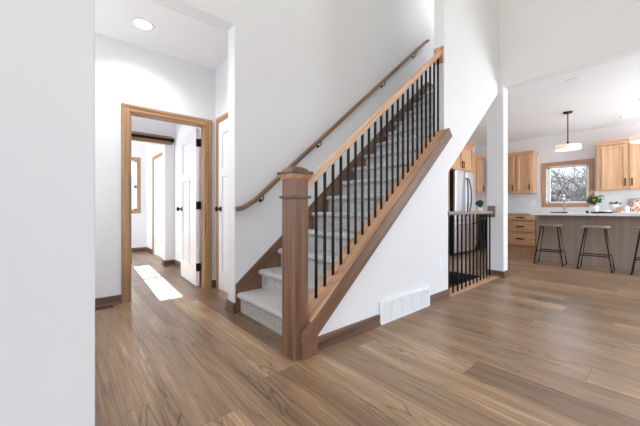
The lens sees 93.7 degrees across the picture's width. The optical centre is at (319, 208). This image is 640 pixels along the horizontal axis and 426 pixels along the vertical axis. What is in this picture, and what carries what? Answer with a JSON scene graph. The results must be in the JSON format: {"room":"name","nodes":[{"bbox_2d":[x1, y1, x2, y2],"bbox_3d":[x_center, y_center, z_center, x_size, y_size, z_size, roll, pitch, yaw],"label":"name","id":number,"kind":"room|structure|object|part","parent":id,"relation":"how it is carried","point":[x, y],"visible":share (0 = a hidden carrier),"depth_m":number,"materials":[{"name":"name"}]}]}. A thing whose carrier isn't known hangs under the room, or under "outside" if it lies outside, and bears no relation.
{"room":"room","nodes":[
{"label":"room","id":0,"kind":"room"},
{"bbox_2d":[0,0,94,425],"bbox_3d":[-2.369,-1.615,-0.247,4.089,5.200,0.120,0,0,-41],"label":"wall","id":1,"kind":"structure","parent":0,"point":[47,47],"depth_m":0.96,"materials":[{"name":"white paint"}]},
{"bbox_2d":[131,142,146,247],"bbox_3d":[-5.261,-0.385,6.133,3.240,2.740,0.120,0,0,-41],"label":"wall","id":2,"kind":"structure","parent":0,"point":[138,150],"depth_m":7.00,"materials":[{"name":"white paint"}]},
{"bbox_2d":[131,157,140,212],"bbox_3d":[-4.373,-0.542,6.857,0.460,1.285,0.102,0,0,-41],"label":"window","id":3,"kind":"structure","parent":2,"relation":"in","point":[136,186],"depth_m":6.94,"materials":[{"name":"brown wood"}]},
{"bbox_3d":[-4.387,-0.542,6.873,0.320,1.145,0.060,0,0,-41],"label":"frame","id":4,"kind":"part","parent":3,"relation":"part of","materials":[{"name":"brown wood"}]},
{"bbox_2d":[131,247,145,251],"bbox_3d":[-5.259,0.939,6.039,3.120,0.092,0.024,0,0,-41],"label":"baseboard","id":5,"kind":"structure","parent":2,"relation":"attached to","point":[138,249],"depth_m":6.95,"materials":[{"name":"brown wood"}]},
{"bbox_2d":[131,116,174,265],"bbox_3d":[-3.796,-0.385,4.343,3.120,2.740,0.184,0,0,-41],"label":"wall","id":6,"kind":"structure","parent":0,"point":[138,124],"depth_m":5.23,"materials":[{"name":"white paint"}]},
{"bbox_2d":[131,131,174,144],"bbox_3d":[-3.656,-1.192,4.314,2.894,0.145,0.089,0,0,-41],"label":"barn door track","id":7,"kind":"object","parent":6,"relation":"attached to","point":[136,136],"visible":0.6,"depth_m":5.04,"materials":[{"name":"brown wood"}]},
{"bbox_3d":[-3.655,-1.192,4.286,2.860,0.045,0.010,0,0,-41],"label":"track rail","id":8,"kind":"part","parent":7,"relation":"part of","materials":[{"name":"black metal"}]},
{"bbox_2d":[95,33,215,297],"bbox_3d":[-2.475,-0.385,2.871,3.200,2.740,0.120,0,0,-41],"label":"wall","id":9,"kind":"structure","parent":0,"point":[127,73],"depth_m":3.12,"materials":[{"name":"white paint"}]},
{"bbox_2d":[95,295,121,307],"bbox_3d":[-2.854,0.939,2.449,2.075,0.092,0.024,0,0,-41],"label":"baseboard","id":10,"kind":"structure","parent":9,"relation":"attached to","point":[117,299],"depth_m":3.05,"materials":[{"name":"brown wood"}]},
{"bbox_2d":[121,103,211,303],"bbox_3d":[-1.748,-0.060,3.480,0.947,2.090,0.145,0,0,-41],"label":"trim","id":11,"kind":"structure","parent":9,"relation":"attached to","point":[127,110],"depth_m":3.44,"materials":[{"name":"brown wood"}]},
{"bbox_3d":[-1.709,-1.070,3.435,0.947,0.070,0.025,0,0,-41],"label":"head casing","id":12,"kind":"part","parent":11,"relation":"part of","materials":[{"name":"brown wood"}]},
{"bbox_2d":[176,128,200,285],"bbox_3d":[-1.771,-0.021,4.076,0.176,1.988,0.810,0,0,-38],"label":"door","id":13,"kind":"structure","parent":9,"relation":"in","point":[190,144],"depth_m":4.02,"materials":[{"name":"white paint"}]},
{"bbox_2d":[212,280,215,287],"bbox_3d":[-1.331,0.939,3.761,0.055,0.092,0.024,0,0,-41],"label":"baseboard","id":14,"kind":"structure","parent":9,"relation":"attached to","point":[213,281],"depth_m":3.76,"materials":[{"name":"brown wood"}]},
{"bbox_2d":[95,0,227,69],"bbox_3d":[-2.187,-1.805,2.537,3.200,0.100,1.020,0,0,-41],"label":"ceiling","id":15,"kind":"structure","parent":0,"point":[177,34],"depth_m":2.98,"materials":[{"name":"white paint"}]},
{"bbox_2d":[131,17,154,30],"bbox_3d":[-1.679,-1.752,2.846,0.196,0.006,0.196,0,0,-41],"label":"recessed light","id":16,"kind":"object","parent":15,"relation":"in","point":[140,23],"visible":1,"depth_m":2.84,"materials":[{"name":"white plastic"}]},
{"bbox_2d":[147,123,200,262],"bbox_3d":[-2.679,-0.385,5.527,0.120,2.740,4.170,0,0,-41],"label":"wall","id":17,"kind":"structure","parent":0,"point":[181,131],"depth_m":5.21,"materials":[{"name":"white paint"}]},
{"bbox_2d":[152,151,162,254],"bbox_3d":[-3.226,-0.070,6.051,0.025,2.110,1.280,0,0,-41],"label":"trim","id":18,"kind":"structure","parent":17,"relation":"attached to","point":[161,153],"depth_m":6.48,"materials":[{"name":"brown wood"}]},
{"bbox_3d":[-3.226,-1.090,6.051,0.025,0.070,1.280,0,0,-41],"label":"head casing","id":19,"kind":"part","parent":18,"relation":"part of","materials":[{"name":"brown wood"}]},
{"bbox_2d":[154,158,162,257],"bbox_3d":[-3.205,-0.021,6.069,0.176,1.988,1.130,0,0,-41],"label":"door","id":20,"kind":"structure","parent":17,"relation":"in","point":[158,165],"depth_m":6.24,"materials":[{"name":"white paint"}]},
{"bbox_2d":[174,259,200,277],"bbox_3d":[-1.992,0.939,4.620,0.024,0.092,1.800,0,0,-41],"label":"baseboard","id":21,"kind":"structure","parent":17,"relation":"attached to","point":[176,263],"depth_m":5.10,"materials":[{"name":"brown wood"}]},
{"bbox_2d":[216,59,227,124],"bbox_3d":[-0.980,-0.385,3.492,0.125,2.740,0.890,0,0,-41],"label":"wall","id":22,"kind":"structure","parent":0,"point":[222,71],"depth_m":3.63,"materials":[{"name":"white paint"}]},
{"bbox_2d":[215,122,227,292],"bbox_3d":[-1.017,-0.021,3.447,0.176,1.988,0.645,0,0,-41],"label":"door","id":23,"kind":"structure","parent":22,"relation":"in","point":[223,129],"depth_m":3.59,"materials":[{"name":"white paint"}]},
{"bbox_2d":[216,112,227,288],"bbox_3d":[-1.029,-0.068,3.433,0.025,2.105,0.785,0,0,-41],"label":"trim","id":24,"kind":"structure","parent":22,"relation":"attached to","point":[223,117],"depth_m":3.70,"materials":[{"name":"brown wood"}]},
{"bbox_3d":[-1.029,-1.085,3.433,0.025,0.070,0.785,0,0,-41],"label":"head casing","id":25,"kind":"part","parent":24,"relation":"part of","materials":[{"name":"brown wood"}]},
{"bbox_2d":[152,0,433,302],"bbox_3d":[-0.594,-1.615,3.139,11.200,5.200,0.150,0,0,-41],"label":"wall","id":26,"kind":"structure","parent":0,"point":[296,67],"depth_m":3.33,"materials":[{"name":"white paint"}]},
{"bbox_2d":[225,299,234,313],"bbox_3d":[-0.868,0.939,2.896,0.024,0.092,0.180,0,0,-41],"label":"baseboard","id":27,"kind":"structure","parent":26,"relation":"attached to","point":[228,307],"depth_m":2.90,"materials":[{"name":"brown wood"}]},
{"bbox_2d":[232,303,236,313],"bbox_3d":[-0.807,0.939,2.840,0.037,0.092,0.024,0,0,-41],"label":"baseboard","id":28,"kind":"structure","parent":26,"relation":"attached to","point":[235,311],"depth_m":2.83,"materials":[{"name":"brown wood"}]},
{"bbox_2d":[235,39,429,210],"bbox_3d":[0.506,-1.411,3.932,3.444,2.865,0.085,0,0,-41],"label":"wall handrail","id":29,"kind":"object","parent":26,"relation":"attached to","point":[307,151],"visible":1,"depth_m":3.52,"materials":[{"name":"brown wood"}]},
{"bbox_2d":[95,248,639,425],"bbox_3d":[1.213,1.045,2.498,13.100,0.120,14.200,0,0,-41],"label":"floor","id":30,"kind":"structure","parent":0,"point":[545,343],"depth_m":1.95,"materials":[{"name":"brown wood"}]},
{"bbox_2d":[95,305,113,310],"bbox_3d":[-2.188,0.982,2.936,0.280,0.006,0.075,0,0,-41],"label":"floor vent","id":31,"kind":"object","parent":30,"relation":"in","point":[112,306],"visible":0.52,"depth_m":2.97,"materials":[{"name":"brown wood"}]},
{"bbox_2d":[236,82,451,359],"bbox_3d":[1.792,-0.589,4.342,6.015,3.148,1.142,0,0,-41],"label":"staircase","id":32,"kind":"structure","parent":30,"relation":"on","point":[259,291],"depth_m":2.86,"materials":[{"name":"carpet"}]},
{"bbox_2d":[277,46,443,360],"bbox_3d":[0.552,-0.403,2.645,2.080,2.775,0.180,0,0,-41],"label":"stair railing","id":33,"kind":"object","parent":32,"relation":"on","point":[296,181],"visible":0.99,"depth_m":2.22,"materials":[{"name":"brown wood"}]},
{"bbox_3d":[-0.168,0.385,2.025,0.128,1.200,0.128,0,0,-41],"label":"newel post","id":34,"kind":"part","parent":33,"relation":"part of","materials":[{"name":"brown wood"}]},
{"bbox_3d":[0.595,-0.925,2.701,1.911,1.636,0.065,0,0,-41],"label":"banister rail","id":35,"kind":"part","parent":33,"relation":"part of","materials":[{"name":"brown wood"}]},
{"bbox_3d":[1.319,-1.702,3.330,0.022,0.175,0.110,0,0,-41],"label":"rosette plate","id":36,"kind":"part","parent":33,"relation":"part of","materials":[{"name":"brown wood"}]},
{"bbox_2d":[448,172,448,210],"bbox_3d":[2.470,-0.215,6.426,0.024,2.400,0.609,0,0,-41],"label":"panel","id":37,"kind":"object","parent":30,"relation":"on","point":[448,172],"visible":0.16,"depth_m":6.20,"materials":[{"name":"brown wood"}]},
{"bbox_2d":[449,170,475,255],"bbox_3d":[2.998,0.085,6.768,0.980,1.800,0.764,0,0,-41],"label":"refrigerator","id":38,"kind":"object","parent":30,"relation":"on","point":[461,183],"visible":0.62,"depth_m":6.36,"materials":[{"name":"metal"}]},
{"bbox_3d":[2.991,-0.285,6.399,0.487,1.060,0.068,0,0,-41],"label":"door","id":39,"kind":"part","parent":38,"relation":"part of","materials":[{"name":"metal"}]},
{"bbox_3d":[3.178,0.585,6.560,0.980,0.660,0.068,0,0,-41],"label":"freezer drawer","id":40,"kind":"part","parent":38,"relation":"part of","materials":[{"name":"metal"}]},
{"bbox_3d":[3.179,-0.265,6.479,0.042,0.840,0.111,0,0,-10],"label":"door handle","id":41,"kind":"part","parent":38,"relation":"part of","materials":[{"name":"metal"}]},
{"bbox_3d":[3.258,-0.265,6.547,0.111,0.840,0.042,0,0,18],"label":"door handle","id":42,"kind":"part","parent":38,"relation":"part of","materials":[{"name":"metal"}]},
{"bbox_3d":[3.364,-0.285,6.721,0.487,1.060,0.068,0,0,-41],"label":"door","id":43,"kind":"part","parent":38,"relation":"part of","materials":[{"name":"metal"}]},
{"bbox_2d":[448,206,497,296],"bbox_3d":[1.955,0.470,3.897,1.528,1.030,0.173,0,0,-41],"label":"guard rail","id":44,"kind":"object","parent":30,"relation":"on","point":[490,212],"visible":0.81,"depth_m":3.82,"materials":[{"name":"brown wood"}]},
{"bbox_3d":[1.963,0.049,3.875,1.512,0.044,0.055,0,0,-44],"label":"rail","id":45,"kind":"part","parent":44,"relation":"part of","materials":[{"name":"brown wood"}]},
{"bbox_3d":[1.963,0.979,3.905,1.503,0.012,0.172,0,0,-41],"label":"plate","id":46,"kind":"part","parent":44,"relation":"part of","materials":[{"name":"brown wood"}]},
{"bbox_3d":[2.516,0.038,4.403,0.017,0.166,0.103,0,0,-41],"label":"wall plate","id":47,"kind":"part","parent":44,"relation":"part of","materials":[{"name":"brown wood"}]},
{"bbox_2d":[475,214,475,246],"bbox_3d":[3.420,0.547,7.209,0.145,0.875,0.662,0,0,-41],"label":"base cabinet","id":48,"kind":"object","parent":30,"relation":"on","point":[475,214],"visible":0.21,"depth_m":6.99,"materials":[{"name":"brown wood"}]},
{"bbox_2d":[475,214,485,249],"bbox_3d":[3.785,0.512,7.484,0.757,0.885,0.707,0,0,-41],"label":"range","id":49,"kind":"object","parent":30,"relation":"on","point":[478,214],"visible":0.16,"depth_m":7.16,"materials":[{"name":"black metal"}]},
{"bbox_3d":[3.968,0.828,7.272,0.737,0.195,0.024,0,0,-41],"label":"storage drawer","id":50,"kind":"part","parent":49,"relation":"part of","materials":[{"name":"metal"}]},
{"bbox_3d":[3.970,0.450,7.270,0.737,0.530,0.029,0,0,-41],"label":"oven door","id":51,"kind":"part","parent":49,"relation":"part of","materials":[{"name":"black glass"}]},
{"bbox_2d":[508,214,535,250],"bbox_3d":[4.978,0.547,7.315,0.662,0.875,0.620,0,0,-41],"label":"base cabinet","id":52,"kind":"object","parent":30,"relation":"on","point":[521,227],"visible":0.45,"depth_m":7.10,"materials":[{"name":"brown wood"}]},
{"bbox_3d":[4.761,0.705,7.127,0.019,0.280,0.590,0,0,-41],"label":"drawer","id":53,"kind":"part","parent":52,"relation":"part of","materials":[{"name":"brown wood"}]},
{"bbox_3d":[4.761,0.417,7.127,0.019,0.245,0.590,0,0,-41],"label":"drawer","id":54,"kind":"part","parent":52,"relation":"part of","materials":[{"name":"brown wood"}]},
{"bbox_3d":[4.761,0.199,7.127,0.019,0.143,0.590,0,0,-41],"label":"drawer","id":55,"kind":"part","parent":52,"relation":"part of","materials":[{"name":"brown wood"}]},
{"bbox_2d":[536,215,536,245],"bbox_3d":[5.508,0.547,6.701,0.662,0.875,1.000,0,0,-41],"label":"base cabinet","id":56,"kind":"object","parent":30,"relation":"on","point":[536,215],"visible":0.02,"depth_m":6.89,"materials":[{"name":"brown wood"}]},
{"bbox_2d":[533,224,566,266],"bbox_3d":[4.116,0.626,5.364,0.346,0.706,0.427,0,0,-41],"label":"bar stool","id":57,"kind":"object","parent":30,"relation":"on","point":[540,225],"visible":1,"depth_m":5.33,"materials":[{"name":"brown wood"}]},
{"bbox_3d":[4.013,0.640,5.484,0.346,0.678,0.110,0,0,-41],"label":"leg frame","id":58,"kind":"part","parent":57,"relation":"part of","materials":[{"name":"black metal"}]},
{"bbox_3d":[4.116,0.288,5.364,0.300,0.030,0.336,0,0,-41],"label":"seat","id":59,"kind":"part","parent":57,"relation":"part of","materials":[{"name":"brown wood"}]},
{"bbox_3d":[4.220,0.640,5.244,0.346,0.678,0.110,0,0,-41],"label":"leg frame","id":60,"kind":"part","parent":57,"relation":"part of","materials":[{"name":"black metal"}]},
{"bbox_2d":[537,215,639,270],"bbox_3d":[5.231,0.548,4.993,0.655,0.874,2.532,0,0,-41],"label":"kitchen island","id":61,"kind":"object","parent":30,"relation":"on","point":[622,233],"visible":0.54,"depth_m":5.16,"materials":[{"name":"brown wood"}]},
{"bbox_2d":[530,213,639,215],"bbox_3d":[5.139,0.092,4.912,1.000,0.038,2.630,0,0,-41],"label":"island countertop","id":62,"kind":"structure","parent":61,"relation":"on","point":[574,214],"depth_m":4.95,"materials":[{"name":"white stone"}]},
{"bbox_2d":[585,194,603,211],"bbox_3d":[4.820,-0.097,5.274,0.254,0.337,0.264,0,0,-41],"label":"plant","id":63,"kind":"object","parent":62,"relation":"on","point":[595,199],"visible":0.97,"depth_m":5.23,"materials":[{"name":"green plant"}]},
{"bbox_3d":[4.826,0.007,5.276,0.120,0.130,0.120,0,0,-41],"label":"pot","id":64,"kind":"part","parent":63,"relation":"part of","materials":[{"name":"white ceramic"}]},
{"bbox_2d":[621,212,639,213],"bbox_3d":[5.080,0.058,4.789,0.250,0.030,0.380,0,0,-41],"label":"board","id":65,"kind":"object","parent":62,"relation":"on","point":[621,212],"visible":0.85,"depth_m":4.76,"materials":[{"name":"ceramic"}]},
{"bbox_3d":[4.985,0.128,4.781,0.005,0.034,2.532,0,0,-41],"label":"apron rail","id":66,"kind":"part","parent":61,"relation":"part of","materials":[{"name":"white stone"}]},
{"bbox_2d":[576,225,614,272],"bbox_3d":[4.454,0.626,4.850,0.346,0.706,0.427,0,0,-41],"label":"bar stool","id":67,"kind":"object","parent":30,"relation":"on","point":[586,227],"visible":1,"depth_m":4.81,"materials":[{"name":"black metal"}]},
{"bbox_3d":[4.351,0.640,4.970,0.346,0.678,0.110,0,0,-41],"label":"leg frame","id":68,"kind":"part","parent":67,"relation":"part of","materials":[{"name":"black metal"}]},
{"bbox_3d":[4.454,0.288,4.850,0.300,0.030,0.336,0,0,-41],"label":"seat","id":69,"kind":"part","parent":67,"relation":"part of","materials":[{"name":"brown wood"}]},
{"bbox_3d":[4.557,0.640,4.730,0.346,0.678,0.110,0,0,-41],"label":"leg frame","id":70,"kind":"part","parent":67,"relation":"part of","materials":[{"name":"black metal"}]},
{"bbox_2d":[630,227,639,274],"bbox_3d":[4.856,0.626,4.384,0.346,0.706,0.427,0,0,-41],"label":"bar stool","id":71,"kind":"object","parent":30,"relation":"on","point":[637,228],"visible":1,"depth_m":4.42,"materials":[{"name":"black metal"}]},
{"bbox_3d":[6.357,0.547,5.715,0.662,0.875,1.600,0,0,-41],"label":"cabinet","id":72,"kind":"object","parent":30,"relation":"on","visible":0},
{"bbox_2d":[508,212,589,213],"bbox_3d":[5.148,0.091,6.358,1.657,0.037,4.208,0,0,-41],"label":"countertop","id":73,"kind":"structure","parent":72,"relation":"on","point":[508,212],"depth_m":6.99,"materials":[{"name":"white stone"}]},
{"bbox_2d":[475,200,483,210],"bbox_3d":[4.175,-0.092,7.854,0.230,0.330,0.230,0,0,-41],"label":"potted plant","id":74,"kind":"object","parent":73,"relation":"on","point":[478,201],"visible":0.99,"depth_m":7.82,"materials":[{"name":"green plant"}]},
{"bbox_2d":[562,194,568,211],"bbox_3d":[5.495,-0.128,6.716,0.201,0.401,0.119,0,0,-41],"label":"faucet","id":75,"kind":"object","parent":73,"relation":"on","point":[563,195],"visible":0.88,"depth_m":6.77,"materials":[{"name":"silver metal"}]},
{"bbox_2d":[609,201,621,212],"bbox_3d":[6.063,-0.044,6.172,0.199,0.233,0.206,0,0,-41],"label":"herb pot","id":76,"kind":"object","parent":73,"relation":"on","point":[613,207],"visible":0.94,"depth_m":6.13,"materials":[{"name":"white ceramic"}]},
{"bbox_3d":[6.059,-0.013,6.174,0.150,0.170,0.150,0,0,-41],"label":"pot","id":77,"kind":"part","parent":76,"relation":"part of","materials":[{"name":"white ceramic"}]},
{"bbox_2d":[624,206,631,211],"bbox_3d":[6.156,0.007,6.008,0.101,0.130,0.080,0,0,17],"label":"mug","id":78,"kind":"object","parent":73,"relation":"on","point":[626,208],"visible":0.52,"depth_m":5.98,"materials":[{"name":"white ceramic"}]},
{"bbox_2d":[629,198,639,211],"bbox_3d":[6.462,-0.076,6.066,0.026,0.297,0.310,0,0,-41],"label":"serving board","id":79,"kind":"object","parent":73,"relation":"on","point":[630,199],"visible":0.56,"depth_m":6.14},
{"bbox_2d":[630,199,639,211],"bbox_3d":[6.417,-0.068,6.027,0.055,0.266,0.270,0,0,-42],"label":"decorative plate","id":80,"kind":"object","parent":73,"relation":"on","point":[635,205],"visible":0.94,"depth_m":6.07,"materials":[{"name":"white ceramic"}]},
{"bbox_2d":[318,0,497,335],"bbox_3d":[1.205,-1.615,3.237,3.528,5.200,0.120,0,0,-41],"label":"wall","id":81,"kind":"structure","parent":0,"point":[406,258],"depth_m":3.30,"materials":[{"name":"white paint"}]},
{"bbox_2d":[318,314,380,350],"bbox_3d":[0.230,0.939,2.302,0.725,0.092,0.024,0,0,-41],"label":"baseboard","id":82,"kind":"structure","parent":81,"relation":"attached to","point":[326,340],"depth_m":2.28,"materials":[{"name":"brown wood"}]},
{"bbox_2d":[379,286,429,324],"bbox_3d":[0.810,0.884,2.800,0.800,0.199,0.025,0,0,-41],"label":"air vent","id":83,"kind":"object","parent":81,"relation":"in","point":[396,307],"visible":0.98,"depth_m":2.75,"materials":[{"name":"white metal"}]},
{"bbox_2d":[430,289,449,305],"bbox_3d":[1.279,0.939,3.206,0.435,0.092,0.024,0,0,-41],"label":"baseboard","id":84,"kind":"structure","parent":81,"relation":"attached to","point":[435,298],"depth_m":3.20,"materials":[{"name":"brown wood"}]},
{"bbox_2d":[438,259,441,270],"bbox_3d":[1.296,0.599,3.229,0.076,0.120,0.009,0,0,-41],"label":"wall outlet","id":85,"kind":"object","parent":81,"relation":"attached to","point":[439,260],"visible":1,"depth_m":3.21,"materials":[{"name":"white plastic"}]},
{"bbox_2d":[503,270,509,277],"bbox_3d":[2.698,0.939,4.337,0.210,0.092,0.024,0,0,-41],"label":"baseboard","id":86,"kind":"structure","parent":81,"relation":"attached to","point":[506,271],"depth_m":4.33,"materials":[{"name":"brown wood"}]},
{"bbox_2d":[449,142,475,171],"bbox_3d":[2.933,-1.167,6.786,1.145,0.645,0.669,0,0,-41],"label":"upper cabinet","id":87,"kind":"object","parent":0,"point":[464,161],"visible":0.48,"depth_m":6.68,"materials":[{"name":"brown wood"}]},
{"bbox_3d":[2.894,-1.130,6.376,0.510,0.530,0.019,0,0,-41],"label":"door","id":88,"kind":"part","parent":87,"relation":"part of","materials":[{"name":"brown wood"}]},
{"bbox_3d":[3.307,-1.130,6.732,0.540,0.530,0.019,0,0,-41],"label":"door","id":89,"kind":"part","parent":87,"relation":"part of","materials":[{"name":"brown wood"}]},
{"bbox_3d":[2.933,-1.452,6.786,1.145,0.075,0.669,0,0,-41],"label":"crown moulding","id":90,"kind":"part","parent":87,"relation":"part of","materials":[{"name":"brown wood"}]},
{"bbox_2d":[427,65,498,92],"bbox_3d":[3.106,-1.955,5.510,2.500,0.200,1.090,0,0,-41],"label":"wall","id":91,"kind":"structure","parent":0,"point":[497,67],"depth_m":4.31,"materials":[{"name":"white paint"}]},
{"bbox_2d":[487,87,507,270],"bbox_3d":[2.617,-0.385,4.431,0.170,2.740,0.225,0,0,-41],"label":"wall pillar","id":92,"kind":"structure","parent":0,"point":[497,113],"depth_m":4.36,"materials":[{"name":"white paint"}]},
{"bbox_2d":[488,269,504,277],"bbox_3d":[2.548,0.939,4.362,0.024,0.092,0.240,0,0,-41],"label":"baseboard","id":93,"kind":"structure","parent":92,"relation":"attached to","point":[499,274],"depth_m":4.34,"materials":[{"name":"brown wood"}]},
{"bbox_2d":[468,54,639,146],"bbox_3d":[5.973,-1.805,3.631,4.210,0.100,9.700,0,0,-41],"label":"ceiling","id":94,"kind":"structure","parent":0,"point":[607,92],"depth_m":5.04,"materials":[{"name":"white paint"}]},
{"bbox_2d":[555,111,580,151],"bbox_3d":[4.490,-1.416,5.436,0.372,0.678,0.372,0,0,-41],"label":"pendant lamp","id":95,"kind":"object","parent":94,"relation":"hanging from","point":[568,146],"visible":1,"depth_m":5.39,"materials":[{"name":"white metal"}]},
{"bbox_2d":[556,148,578,150],"bbox_3d":[4.490,-1.090,5.436,0.348,0.006,0.348,0,0,-41],"label":"diffuser","id":96,"kind":"object","parent":95,"relation":"attached to","point":[557,149],"depth_m":5.48,"materials":[{"name":"beige"}]},
{"bbox_3d":[4.490,-1.121,5.436,0.372,0.088,0.372,0,0,-41],"label":"lamp shade","id":97,"kind":"part","parent":95,"relation":"part of","materials":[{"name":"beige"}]},
{"bbox_2d":[565,77,583,83],"bbox_3d":[3.469,-1.752,4.097,0.196,0.006,0.196,0,0,-41],"label":"recessed light","id":98,"kind":"object","parent":94,"relation":"in","point":[574,80],"visible":1,"depth_m":4.09,"materials":[{"name":"white plastic"}]},
{"bbox_2d":[629,99,639,142],"bbox_3d":[5.140,-1.416,4.728,0.372,0.678,0.372,0,0,-41],"label":"pendant lamp","id":99,"kind":"object","parent":94,"relation":"hanging from","point":[634,139],"visible":1,"depth_m":4.76,"materials":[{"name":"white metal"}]},
{"bbox_3d":[5.140,-1.121,4.728,0.372,0.088,0.372,0,0,-41],"label":"lamp shade","id":100,"kind":"part","parent":99,"relation":"part of","materials":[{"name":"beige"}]},
{"bbox_2d":[475,122,639,193],"bbox_3d":[7.530,-0.385,4.973,0.140,2.740,9.700,0,0,-41],"label":"wall","id":101,"kind":"structure","parent":0,"point":[545,146],"depth_m":6.96,"materials":[{"name":"white paint"}]},
{"bbox_2d":[508,150,538,193],"bbox_3d":[4.945,-0.892,7.564,0.389,1.005,0.860,0,0,-41],"label":"upper cabinet","id":102,"kind":"object","parent":101,"relation":"attached to","point":[522,166],"visible":0.66,"depth_m":7.36,"materials":[{"name":"brown wood"}]},
{"bbox_3d":[4.703,-0.855,7.623,0.019,0.890,0.415,0,0,-41],"label":"door","id":103,"kind":"part","parent":102,"relation":"part of","materials":[{"name":"brown wood"}]},
{"bbox_3d":[4.966,-0.855,7.318,0.019,0.890,0.310,0,0,-41],"label":"door","id":104,"kind":"part","parent":102,"relation":"part of","materials":[{"name":"brown wood"}]},
{"bbox_3d":[4.945,-1.357,7.564,0.389,0.075,0.860,0,0,-41],"label":"crown moulding","id":105,"kind":"part","parent":102,"relation":"part of","materials":[{"name":"brown wood"}]},
{"bbox_2d":[541,158,594,206],"bbox_3d":[5.768,-0.578,6.999,0.162,1.069,0.964,0,0,-41],"label":"window","id":106,"kind":"structure","parent":101,"relation":"in","point":[546,168],"depth_m":6.97,"materials":[{"name":"brown wood"}]},
{"bbox_3d":[5.773,-0.578,7.003,0.070,0.885,0.780,0,0,-41],"label":"frame","id":107,"kind":"part","parent":106,"relation":"part of","materials":[{"name":"white plastic"}]},
{"bbox_2d":[595,138,639,190],"bbox_3d":[6.239,-0.892,6.064,0.389,1.005,0.985,0,0,-41],"label":"upper cabinet","id":108,"kind":"object","parent":101,"relation":"attached to","point":[618,161],"visible":0.96,"depth_m":6.08,"materials":[{"name":"brown wood"}]},
{"bbox_3d":[6.239,-1.357,6.064,0.389,0.075,0.985,0,0,-41],"label":"crown moulding","id":109,"kind":"part","parent":108,"relation":"part of","materials":[{"name":"brown wood"}]},
{"bbox_3d":[6.002,-0.855,6.116,0.019,0.890,0.378,0,0,-41],"label":"door","id":110,"kind":"part","parent":108,"relation":"part of","materials":[{"name":"brown wood"}]},
{"bbox_3d":[6.267,-0.855,5.809,0.019,0.890,0.382,0,0,-41],"label":"door","id":111,"kind":"part","parent":108,"relation":"part of","materials":[{"name":"brown wood"}]},
{"bbox_2d":[475,190,639,211],"bbox_3d":[5.136,-0.169,6.348,1.690,0.483,4.210,0,0,-41],"label":"wall","id":112,"kind":"structure","parent":0,"point":[516,202],"depth_m":7.23,"materials":[{"name":"white tile"}]},
{"bbox_2d":[498,0,639,88],"bbox_3d":[5.088,-2.985,1.564,0.170,2.460,7.725,0,0,-41],"label":"wall","id":113,"kind":"structure","parent":0,"point":[538,40],"depth_m":3.82,"materials":[{"name":"white paint"}]},
{"bbox_3d":[2.836,-0.385,7.224,4.030,2.740,0.120,0,0,-41],"label":"wall","id":114,"kind":"structure","parent":0,"visible":0},
{"bbox_2d":[471,153,484,194],"bbox_3d":[3.760,-0.892,7.684,1.330,1.005,0.389,0,0,-41],"label":"upper cabinet","id":115,"kind":"object","parent":114,"relation":"attached to","point":[477,159],"visible":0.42,"depth_m":7.82,"materials":[{"name":"brown wood"}]},
{"bbox_3d":[3.847,-0.855,7.567,0.410,0.890,0.019,0,0,-41],"label":"door","id":116,"kind":"part","parent":115,"relation":"part of","materials":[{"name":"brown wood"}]},
{"bbox_3d":[3.760,-1.357,7.684,1.330,0.075,0.389,0,0,-41],"label":"crown moulding","id":117,"kind":"part","parent":115,"relation":"part of","materials":[{"name":"brown wood"}]},
{"bbox_3d":[4.188,-0.855,7.861,0.410,0.890,0.019,0,0,-41],"label":"door","id":118,"kind":"part","parent":115,"relation":"part of","materials":[{"name":"brown wood"}]},
{"label":"outside","id":119,"kind":"structure","parent":0,"visible":0},
{"bbox_3d":[4.832,1.545,17.368,90.000,0.120,100.000,0,0,-41],"label":"ground","id":120,"kind":"structure","parent":119,"visible":0},
{"bbox_2d":[449,271,479,287],"bbox_3d":[1.621,1.556,4.319,1.260,1.138,0.891,0,0,-41],"label":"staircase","id":121,"kind":"structure","parent":120,"relation":"on","point":[450,272],"depth_m":4.63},
{"bbox_2d":[552,178,583,200],"bbox_3d":[11.316,0.086,13.813,3.846,2.946,3.454,0,0,-41],"label":"bare tree","id":122,"kind":"object","parent":120,"relation":"on","point":[583,178],"visible":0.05,"depth_m":13.70,"materials":[{"name":"grey plant"}]},
{"bbox_2d":[551,166,585,199],"bbox_3d":[12.432,-0.546,14.698,4.126,4.107,4.663,0,0,-41],"label":"bare tree","id":123,"kind":"object","parent":120,"relation":"on","point":[553,171],"visible":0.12,"depth_m":14.95,"materials":[{"name":"grey plant"}]},
{"bbox_2d":[551,171,585,200],"bbox_3d":[10.921,-0.046,11.696,4.410,3.156,4.659,0,0,-41],"label":"bare tree","id":124,"kind":"object","parent":120,"relation":"on","point":[564,171],"visible":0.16,"depth_m":11.95,"materials":[{"name":"grey plant"}]},
{"bbox_2d":[551,170,585,201],"bbox_3d":[8.629,-0.267,12.238,2.892,3.711,4.597,0,0,25],"label":"bare tree","id":125,"kind":"object","parent":120,"relation":"on","point":[551,170],"visible":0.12,"depth_m":10.94,"materials":[{"name":"grey plant"}]},
{"bbox_2d":[551,166,585,198],"bbox_3d":[13.469,-0.677,14.551,5.768,4.342,4.240,0,0,-15],"label":"bare tree","id":126,"kind":"object","parent":120,"relation":"on","point":[584,166],"visible":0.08,"depth_m":15.11,"materials":[{"name":"grey plant"}]},
{"bbox_2d":[555,170,585,200],"bbox_3d":[8.886,0.067,9.720,2.139,2.860,3.019,0,0,37],"label":"bare tree","id":127,"kind":"object","parent":120,"relation":"on","point":[578,194],"visible":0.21,"depth_m":9.69,"materials":[{"name":"grey plant"}]}
]}

